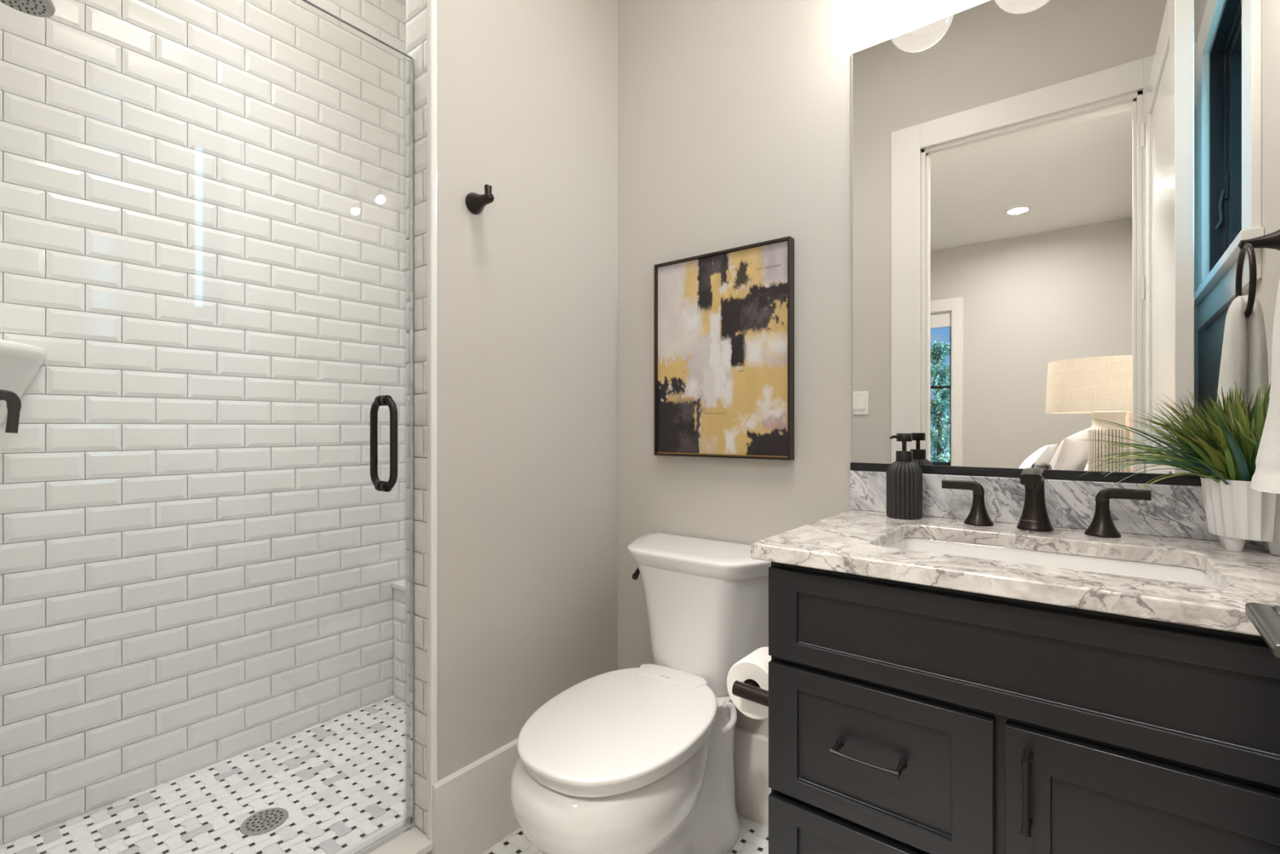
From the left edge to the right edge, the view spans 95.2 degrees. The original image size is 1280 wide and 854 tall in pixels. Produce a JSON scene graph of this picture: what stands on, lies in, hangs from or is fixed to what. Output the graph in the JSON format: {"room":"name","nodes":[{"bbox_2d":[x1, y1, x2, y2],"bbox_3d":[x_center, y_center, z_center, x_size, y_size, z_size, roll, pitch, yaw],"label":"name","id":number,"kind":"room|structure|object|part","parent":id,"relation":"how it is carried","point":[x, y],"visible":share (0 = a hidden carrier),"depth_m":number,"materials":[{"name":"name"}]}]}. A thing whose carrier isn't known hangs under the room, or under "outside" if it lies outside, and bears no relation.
{"room":"bathroom","nodes":[
{"label":"bathroom","id":0,"kind":"room"},
{"bbox_2d":[0,0,405,844],"bbox_3d":[-1.372,-0.375,1.987,0.118,3.150,1.550,0,0,38],"label":"wall","id":1,"kind":"structure","parent":0,"point":[202,202],"depth_m":1.84,"materials":[{"name":"white tile"}]},
{"bbox_2d":[0,339,47,426],"bbox_3d":[-1.589,-0.035,1.439,0.206,0.350,0.206,0,0,38],"label":"corner shelf","id":2,"kind":"object","parent":1,"relation":"attached to","point":[20,362],"visible":0.98,"depth_m":1.46,"materials":[{"name":"white ceramic"}]},
{"bbox_2d":[0,694,405,853],"bbox_3d":[-0.958,1.088,1.726,0.862,0.002,1.447,0,0,38],"label":"floor","id":3,"kind":"structure","parent":0,"point":[340,780],"depth_m":1.69,"materials":[{"name":"white tile"}]},
{"bbox_2d":[240,807,288,835],"bbox_3d":[-1.036,1.086,1.613,0.113,0.003,0.113,0,0,38],"label":"shower drain","id":4,"kind":"object","parent":3,"relation":"on","point":[263,821],"visible":1,"depth_m":1.61,"materials":[{"name":"metal"}]},
{"bbox_2d":[391,579,405,702],"bbox_3d":[-0.593,0.864,2.195,0.850,0.472,0.248,0,0,38],"label":"bench","id":5,"kind":"object","parent":3,"relation":"on","point":[399,587],"visible":0.18,"depth_m":2.33,"materials":[{"name":"white tile"}]},
{"bbox_2d":[437,0,617,781],"bbox_3d":[-0.326,-0.425,1.724,0.108,3.050,0.680,0,0,38],"label":"wall","id":6,"kind":"structure","parent":0,"point":[527,90],"depth_m":1.64,"materials":[{"name":"grey paint"}]},
{"bbox_2d":[405,0,431,853],"bbox_3d":[-0.338,-0.425,1.722,0.125,3.050,0.692,0,0,38],"label":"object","id":7,"kind":"object","parent":6,"relation":"attached to","point":[415,10],"visible":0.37,"depth_m":1.46,"materials":[{"name":"white tile"}]},
{"bbox_2d":[426,0,437,839],"bbox_3d":[-0.504,-0.475,1.416,0.019,2.946,0.016,0,0,38],"label":"trim","id":8,"kind":"structure","parent":6,"relation":"attached to","point":[432,5],"depth_m":1.41,"materials":[{"name":"white tile"}]},
{"bbox_2d":[431,737,519,853],"bbox_3d":[-0.283,0.981,1.679,0.015,0.238,0.697,0,0,38],"label":"baseboard","id":9,"kind":"structure","parent":6,"relation":"attached to","point":[472,810],"depth_m":1.49,"materials":[{"name":"white paint"}]},
{"bbox_2d":[465,184,493,214],"bbox_3d":[-0.399,-0.577,1.483,0.072,0.058,0.054,0,0,38],"label":"robe hook","id":10,"kind":"object","parent":6,"relation":"attached to","point":[475,202],"visible":1,"depth_m":1.48,"materials":[{"name":"brown metal"}]},
{"bbox_2d":[482,813,768,853],"bbox_3d":[0.034,1.100,0.820,1.570,0.002,1.665,0,0,38],"label":"floor","id":11,"kind":"structure","parent":0,"point":[753,838],"depth_m":1.54,"materials":[{"name":"white tile"}]},
{"bbox_2d":[510,532,771,853],"bbox_3d":[0.010,0.717,1.416,0.506,0.767,0.736,0,0,38],"label":"toilet","id":12,"kind":"object","parent":11,"relation":"on","point":[639,760],"visible":0.88,"depth_m":1.36,"materials":[{"name":"white ceramic"}]},
{"bbox_3d":[-0.041,0.657,1.327,0.380,0.027,0.512,0,0,38],"label":"seat lid","id":13,"kind":"part","parent":12,"relation":"part of","materials":[{"name":"white plastic"}]},
{"bbox_3d":[-0.040,0.679,1.329,0.363,0.039,0.489,0,0,38],"label":"seat","id":14,"kind":"part","parent":12,"relation":"part of","materials":[{"name":"white plastic"}]},
{"bbox_3d":[-0.003,0.415,1.663,0.025,0.031,0.059,0,0,24],"label":"flush lever","id":15,"kind":"part","parent":12,"relation":"part of","materials":[{"name":"brown metal"}]},
{"bbox_3d":[0.159,0.356,1.608,0.506,0.046,0.251,0,0,38],"label":"tank lid","id":16,"kind":"part","parent":12,"relation":"part of","materials":[{"name":"white ceramic"}]},
{"bbox_3d":[0.159,0.533,1.608,0.472,0.323,0.223,0,0,38],"label":"tank","id":17,"kind":"part","parent":12,"relation":"part of","materials":[{"name":"white ceramic"}]},
{"bbox_2d":[768,561,1279,853],"bbox_3d":[0.680,0.667,1.011,0.761,0.865,0.565,0,0,38],"label":"vanity cabinet","id":18,"kind":"object","parent":11,"relation":"on","point":[904,717],"visible":0.94,"depth_m":0.83,"materials":[{"name":"black paint"}]},
{"bbox_2d":[732,680,768,706],"bbox_3d":[0.277,0.534,1.206,0.113,0.048,0.173,0,0,38],"label":"toilet paper holder","id":19,"kind":"object","parent":18,"relation":"attached to","point":[750,691],"visible":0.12,"depth_m":1.16,"materials":[{"name":"brown metal"}]},
{"bbox_2d":[726,646,771,719],"bbox_3d":[0.258,0.538,1.234,0.118,0.118,0.100,0,0,38],"label":"toilet paper roll","id":20,"kind":"object","parent":19,"relation":"on","point":[754,666],"visible":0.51,"depth_m":1.20,"materials":[{"name":"white paper"}]},
{"bbox_3d":[0.259,0.530,1.235,0.022,0.022,0.148,0,0,38],"label":"roll arm","id":21,"kind":"part","parent":19,"relation":"part of","materials":[{"name":"brown metal"}]},
{"bbox_3d":[0.372,0.814,0.946,0.347,0.312,0.020,0,0,38],"label":"drawer","id":22,"kind":"part","parent":18,"relation":"part of","materials":[{"name":"black paint"}]},
{"bbox_3d":[0.360,0.527,0.928,0.110,0.012,0.041,0,0,38],"label":"drawer pull","id":23,"kind":"part","parent":18,"relation":"part of","materials":[{"name":"black metal"}]},
{"bbox_3d":[0.372,0.532,0.946,0.347,0.224,0.020,0,0,38],"label":"drawer","id":24,"kind":"part","parent":18,"relation":"part of","materials":[{"name":"black paint"}]},
{"bbox_2d":[751,470,1279,635],"bbox_3d":[0.680,0.172,1.019,0.791,0.126,0.556,0,0,38],"label":"countertop","id":25,"kind":"structure","parent":18,"relation":"on","point":[1171,527],"depth_m":1.03,"materials":[{"name":"grey stone"}]},
{"bbox_2d":[886,433,922,519],"bbox_3d":[0.605,0.111,1.338,0.076,0.192,0.075,0,0,38],"label":"soap dispenser","id":26,"kind":"object","parent":25,"relation":"on","point":[904,475],"visible":1,"depth_m":1.31,"materials":[{"name":"grey ceramic"}]},
{"bbox_2d":[942,467,1151,537],"bbox_3d":[0.782,0.144,1.155,0.347,0.126,0.131,0,0,38],"label":"faucet","id":27,"kind":"object","parent":25,"relation":"on","point":[1034,517],"visible":0.99,"depth_m":1.16,"materials":[{"name":"brown metal"}]},
{"bbox_3d":[0.698,0.130,1.264,0.081,0.029,0.022,0,0,38],"label":"lever","id":28,"kind":"part","parent":27,"relation":"part of","materials":[{"name":"brown metal"}]},
{"bbox_3d":[0.722,0.175,1.245,0.055,0.063,0.055,0,0,38],"label":"handle","id":29,"kind":"part","parent":27,"relation":"part of","materials":[{"name":"brown metal"}]},
{"bbox_3d":[0.779,0.144,1.157,0.062,0.126,0.131,0,0,38],"label":"spout","id":30,"kind":"part","parent":27,"relation":"part of","materials":[{"name":"brown metal"}]},
{"bbox_3d":[0.884,0.175,1.117,0.055,0.063,0.055,0,0,38],"label":"handle","id":31,"kind":"part","parent":27,"relation":"part of","materials":[{"name":"brown metal"}]},
{"bbox_3d":[0.907,0.130,1.098,0.081,0.029,0.022,0,0,38],"label":"lever","id":32,"kind":"part","parent":27,"relation":"part of","materials":[{"name":"brown metal"}]},
{"bbox_2d":[888,537,1215,586],"bbox_3d":[0.665,0.310,0.999,0.518,0.149,0.337,0,0,38],"label":"sink","id":33,"kind":"object","parent":25,"relation":"in","point":[1108,566],"visible":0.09,"depth_m":1.08,"materials":[{"name":"white ceramic"}]},
{"bbox_2d":[1079,382,1279,555],"bbox_3d":[0.959,0.064,1.014,0.317,0.286,0.238,0,0,21],"label":"potted grass","id":34,"kind":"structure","parent":25,"relation":"on","point":[1237,513],"depth_m":0.97,"materials":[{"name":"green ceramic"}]},
{"bbox_3d":[0.525,0.497,0.794,0.012,0.106,0.032,0,0,38],"label":"door pull","id":35,"kind":"part","parent":18,"relation":"part of","materials":[{"name":"black metal"}]},
{"bbox_3d":[0.674,0.695,0.711,0.390,0.550,0.020,0,0,38],"label":"cabinet door","id":36,"kind":"part","parent":18,"relation":"part of","materials":[{"name":"black paint"}]},
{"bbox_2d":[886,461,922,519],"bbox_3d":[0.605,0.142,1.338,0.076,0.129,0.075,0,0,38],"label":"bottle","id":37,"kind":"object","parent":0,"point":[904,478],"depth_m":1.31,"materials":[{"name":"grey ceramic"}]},
{"bbox_2d":[617,0,1193,737],"bbox_3d":[0.168,-0.375,1.847,2.920,3.150,0.120,0,0,38],"label":"wall","id":38,"kind":"structure","parent":0,"point":[735,116],"depth_m":1.68,"materials":[{"name":"grey paint"}]},
{"bbox_2d":[653,235,794,460],"bbox_3d":[0.230,-0.209,1.702,0.450,0.596,0.030,0,0,38],"label":"painting","id":39,"kind":"object","parent":38,"relation":"attached to","point":[724,320],"visible":1,"depth_m":1.68,"materials":[{"name":"multicoloured fabric"}]},
{"bbox_3d":[0.056,-0.209,1.838,0.007,0.596,0.030,0,0,38],"label":"frame rail","id":40,"kind":"part","parent":39,"relation":"part of","materials":[{"name":"black wood"}]},
{"bbox_3d":[0.230,0.085,1.702,0.436,0.007,0.030,0,0,38],"label":"frame rail","id":41,"kind":"part","parent":39,"relation":"part of","materials":[{"name":"black wood"}]},
{"bbox_3d":[0.230,-0.504,1.702,0.436,0.007,0.030,0,0,38],"label":"frame rail","id":42,"kind":"part","parent":39,"relation":"part of","materials":[{"name":"black wood"}]},
{"bbox_3d":[0.405,-0.209,1.567,0.007,0.596,0.030,0,0,38],"label":"frame rail","id":43,"kind":"part","parent":39,"relation":"part of","materials":[{"name":"black wood"}]},
{"bbox_2d":[733,725,771,826],"bbox_3d":[0.239,0.981,1.706,0.774,0.238,0.015,0,0,38],"label":"baseboard","id":44,"kind":"structure","parent":38,"relation":"attached to","point":[752,790],"depth_m":1.64,"materials":[{"name":"white paint"}]},
{"bbox_2d":[849,470,1262,544],"bbox_3d":[0.845,0.158,1.230,0.791,0.097,0.020,0,0,38],"label":"backsplash","id":45,"kind":"structure","parent":38,"relation":"attached to","point":[1172,510],"depth_m":1.20,"materials":[{"name":"grey stone"}]},
{"bbox_2d":[850,0,1279,485],"bbox_3d":[0.846,-0.419,1.234,0.793,1.054,0.010,0,0,38],"label":"mirror","id":46,"kind":"object","parent":38,"relation":"attached to","point":[1065,214],"visible":0.81,"depth_m":1.21,"materials":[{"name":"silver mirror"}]},
{"bbox_2d":[1200,477,1279,555],"bbox_3d":[1.030,0.147,0.981,0.129,0.119,0.129,0,0,38],"label":"pot","id":47,"kind":"object","parent":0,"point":[1237,513],"depth_m":0.96,"materials":[{"name":"white ceramic"}]},
{"bbox_3d":[-0.440,1.154,1.188,2.770,0.092,1.665,0,0,38],"label":"floor","id":48,"kind":"structure","parent":0,"visible":0},
{"bbox_2d":[337,817,432,853],"bbox_3d":[-0.783,1.048,1.155,0.142,0.104,0.754,0,0,38],"label":"curb","id":49,"kind":"object","parent":48,"relation":"on","point":[413,841],"visible":0.9,"depth_m":1.40,"materials":[{"name":"white stone"}]},
{"bbox_2d":[301,0,413,853],"bbox_3d":[-0.799,0.037,1.165,0.110,1.915,0.750,0,0,38],"label":"shower door","id":50,"kind":"structure","parent":49,"relation":"on","point":[381,400],"depth_m":1.46,"materials":[{"name":"clear glass"}]},
{"bbox_3d":[-0.615,0.039,1.401,0.110,0.230,0.025,0,0,38],"label":"door pull","id":51,"kind":"part","parent":50,"relation":"part of","materials":[{"name":"black metal"}]},
{"bbox_3d":[0.712,-0.375,0.291,0.150,3.150,1.665,0,0,38],"label":"wall","id":52,"kind":"structure","parent":0,"visible":0},
{"bbox_3d":[0.990,-0.313,0.831,0.073,0.183,0.156,0,0,38],"label":"towel ring","id":53,"kind":"object","parent":52,"relation":"attached to","visible":0},
{"bbox_2d":[1250,280,1279,493],"bbox_3d":[0.963,-0.089,0.847,0.103,0.366,0.139,0,0,38],"label":"hand towel","id":54,"kind":"object","parent":53,"relation":"hanging from","point":[1266,477],"visible":1,"depth_m":0.85,"materials":[{"name":"white fabric"}]},
{"bbox_3d":[-1.384,-0.375,1.079,0.985,3.150,0.103,0,0,38],"label":"wall","id":55,"kind":"structure","parent":0,"visible":0},
{"bbox_2d":[0,389,21,433],"bbox_3d":[-1.284,-0.060,1.138,0.164,0.164,0.108,0,0,38],"label":"shower valve","id":56,"kind":"object","parent":55,"relation":"attached to","point":[13,402],"visible":1,"depth_m":1.17,"materials":[{"name":"brown metal"}]},
{"bbox_2d":[0,0,55,17],"bbox_3d":[-1.307,-0.965,1.189,0.126,0.166,0.167,0,0,38],"label":"showerhead","id":57,"kind":"object","parent":55,"relation":"attached to","point":[38,8],"visible":1,"depth_m":1.24,"materials":[{"name":"metal"}]},
{"bbox_3d":[-0.916,-0.375,0.577,2.770,3.150,0.115,0,0,38],"label":"wall","id":58,"kind":"structure","parent":0,"visible":0},
{"bbox_2d":[1244,602,1279,657],"bbox_3d":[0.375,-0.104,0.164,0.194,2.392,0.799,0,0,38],"label":"door handle","id":59,"kind":"object","parent":58,"relation":"in","point":[1265,618],"depth_m":0.45,"materials":[{"name":"silver metal"}]}
]}

